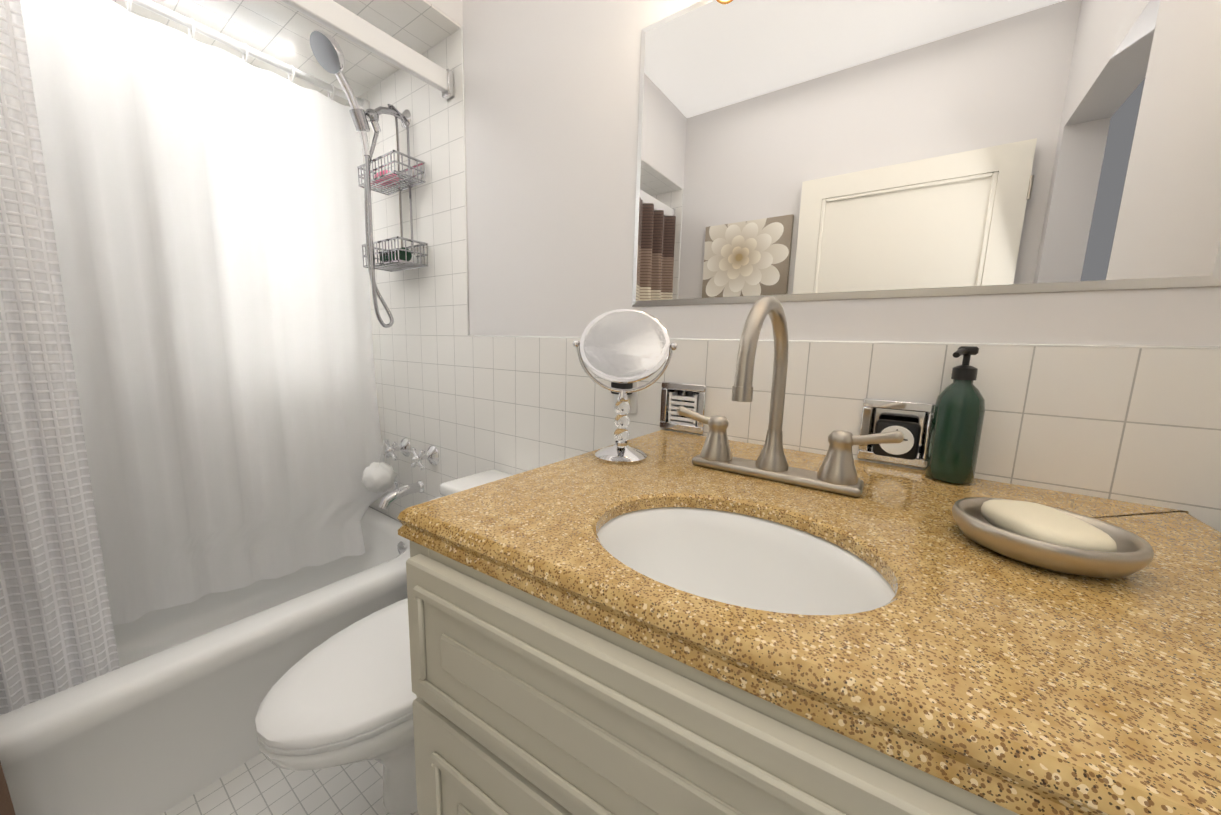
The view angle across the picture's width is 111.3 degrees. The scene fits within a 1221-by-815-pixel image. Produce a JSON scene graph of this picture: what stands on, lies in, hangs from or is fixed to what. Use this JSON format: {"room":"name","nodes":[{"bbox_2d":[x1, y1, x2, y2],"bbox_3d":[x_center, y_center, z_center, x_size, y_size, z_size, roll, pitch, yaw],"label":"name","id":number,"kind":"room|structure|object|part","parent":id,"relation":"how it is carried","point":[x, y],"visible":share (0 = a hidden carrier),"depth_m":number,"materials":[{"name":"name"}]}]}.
{"room":"bathroom","nodes":[
{"label":"bathroom","id":0,"kind":"room"},
{"bbox_2d":[161,753,417,814],"bbox_3d":[-0.656,1.060,0.750,2.720,0.060,1.830,8,10,35],"label":"floor","id":1,"kind":"structure","parent":0,"point":[260,784],"depth_m":1.06,"materials":[{"name":"tile"}]},
{"bbox_2d":[0,506,409,814],"bbox_3d":[-1.353,0.758,1.209,0.743,0.365,1.576,8,10,35],"label":"bathtub","id":2,"kind":"object","parent":1,"relation":"on","point":[160,720],"visible":0.62,"depth_m":1.05,"materials":[{"name":"white ceramic"}]},
{"bbox_3d":[-0.843,0.573,1.682,0.066,0.065,0.011,8,10,35],"label":"tub overflow plate","id":3,"kind":"part","parent":2,"relation":"part of","materials":[{"name":"silver metal"}]},
{"bbox_2d":[255,469,512,814],"bbox_3d":[-0.449,0.622,1.073,0.411,0.725,0.709,8,10,35],"label":"toilet","id":4,"kind":"object","parent":1,"relation":"on","point":[347,695],"visible":0.31,"depth_m":0.87,"materials":[{"name":"white ceramic"}]},
{"bbox_2d":[397,430,1220,814],"bbox_3d":[0.247,0.601,0.598,0.823,0.945,0.682,8,10,35],"label":"bathroom vanity","id":5,"kind":"object","parent":1,"relation":"on","point":[667,626],"visible":0.98,"depth_m":0.35,"materials":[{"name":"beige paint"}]},
{"bbox_2d":[573,309,677,463],"bbox_3d":[0.022,-0.043,0.747,0.162,0.270,0.117,8,10,35],"label":"makeup mirror","id":6,"kind":"object","parent":5,"relation":"on","point":[624,345],"visible":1,"depth_m":0.73,"materials":[{"name":"silver metal"}]},
{"bbox_2d":[676,296,903,496],"bbox_3d":[0.218,-0.016,0.593,0.337,0.274,0.220,8,10,35],"label":"faucet","id":7,"kind":"object","parent":5,"relation":"on","point":[836,473],"visible":1,"depth_m":0.62,"materials":[{"name":"silver metal"}]},
{"bbox_2d":[925,346,984,484],"bbox_3d":[0.553,0.012,0.664,0.063,0.216,0.076,8,10,35],"label":"soap dispenser","id":8,"kind":"object","parent":5,"relation":"on","point":[956,428],"visible":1,"depth_m":0.65,"materials":[{"name":"green glass"}]},
{"bbox_2d":[952,497,1153,577],"bbox_3d":[0.452,0.130,0.439,0.146,0.043,0.146,8,10,35],"label":"soap dish","id":9,"kind":"object","parent":5,"relation":"on","point":[1048,538],"visible":1,"depth_m":0.40,"materials":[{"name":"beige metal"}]},
{"bbox_2d":[462,0,1220,346],"bbox_3d":[-0.125,-0.303,1.253,2.720,2.520,0.120,8,10,35],"label":"wall","id":10,"kind":"structure","parent":0,"point":[552,100],"depth_m":1.09,"materials":[{"name":"white paint"}]},
{"bbox_2d":[660,382,705,433],"bbox_3d":[0.189,-0.004,1.020,0.114,0.114,0.072,8,10,35],"label":"soap holder","id":11,"kind":"object","parent":10,"relation":"attached to","point":[675,396],"visible":0.88,"depth_m":1.00,"materials":[{"name":"silver metal"}]},
{"bbox_2d":[345,28,1220,531],"bbox_3d":[-0.167,-0.096,1.231,2.480,2.114,0.006,8,10,35],"label":"wall tile","id":12,"kind":"structure","parent":10,"relation":"attached to","point":[1131,424],"depth_m":0.95,"materials":[{"name":"white tile"}]},
{"bbox_2d":[310,29,427,327],"bbox_3d":[-0.836,-0.723,1.445,0.257,0.878,0.292,8,10,35],"label":"shower head","id":13,"kind":"object","parent":12,"relation":"attached to","point":[327,51],"visible":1,"depth_m":1.46},
{"bbox_2d":[379,438,438,508],"bbox_3d":[-0.830,0.267,1.643,0.280,0.243,0.168,8,10,35],"label":"tub faucet","id":14,"kind":"object","parent":12,"relation":"attached to","point":[431,456],"visible":1,"depth_m":1.63,"materials":[{"name":"silver metal"}]},
{"bbox_2d":[362,440,396,492],"bbox_3d":[-0.944,0.240,1.693,0.123,0.220,0.128,8,10,35],"label":"loofah","id":15,"kind":"object","parent":14,"relation":"hanging from","point":[379,477],"visible":1,"depth_m":1.67,"materials":[{"name":"white"}]},
{"bbox_2d":[611,382,637,413],"bbox_3d":[0.030,-0.042,1.069,0.072,0.115,0.040,8,10,35],"label":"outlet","id":16,"kind":"object","parent":12,"relation":"attached to","point":[632,398],"visible":0.31,"depth_m":1.06,"materials":[{"name":"white plastic"}]},
{"bbox_2d":[461,26,1220,349],"bbox_3d":[0.190,-0.629,0.908,1.644,0.958,0.007,8,10,35],"label":"trim","id":17,"kind":"structure","parent":10,"relation":"attached to","point":[1067,345],"depth_m":0.79,"materials":[{"name":"white ceramic"}]},
{"bbox_2d":[857,398,934,467],"bbox_3d":[0.533,0.042,0.776,0.114,0.114,0.079,8,10,35],"label":"holder","id":18,"kind":"object","parent":10,"relation":"attached to","point":[911,422],"visible":0.75,"depth_m":0.76,"materials":[{"name":"silver metal"}]},
{"bbox_2d":[632,0,1220,306],"bbox_3d":[0.432,-0.514,0.750,0.905,0.624,0.006,8,10,35],"label":"wall mirror","id":19,"kind":"object","parent":10,"relation":"attached to","point":[796,150],"visible":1,"depth_m":0.69,"materials":[{"name":"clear mirror"}]},
{"bbox_3d":[-1.084,0.067,-0.050,2.480,2.114,0.006,8,10,35],"label":"wall tile","id":20,"kind":"structure","parent":0,"visible":0},
{"bbox_2d":[0,0,452,814],"bbox_3d":[-1.054,-0.043,0.894,0.313,1.957,1.577,8,10,35],"label":"shower curtain","id":21,"kind":"object","parent":20,"relation":"attached to","point":[56,630],"visible":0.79,"depth_m":0.89,"materials":[{"name":"white fabric"}]},
{"bbox_2d":[20,0,386,624],"bbox_3d":[-1.405,-0.237,1.120,0.152,1.805,1.576,8,10,35],"label":"shower curtain","id":22,"kind":"object","parent":21,"relation":"hanging from","point":[207,203],"depth_m":1.34,"materials":[{"name":"white fabric"}]},
{"bbox_3d":[-0.583,-1.491,0.372,2.720,0.060,1.830,8,10,35],"label":"ceiling","id":23,"kind":"structure","parent":0,"visible":0},
{"bbox_2d":[426,0,462,25],"bbox_3d":[-1.258,-1.351,0.872,0.840,0.400,1.590,8,10,35],"label":"soffit ceiling","id":24,"kind":"structure","parent":23,"relation":"attached to","point":[452,9],"depth_m":1.27,"materials":[{"name":"white paint"}]},
{"bbox_2d":[111,0,460,104],"bbox_3d":[-1.265,-1.151,0.903,0.838,0.006,1.590,8,10,35],"label":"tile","id":25,"kind":"structure","parent":24,"relation":"attached to","point":[279,30],"depth_m":1.32,"materials":[{"name":"white tile"}]}
]}

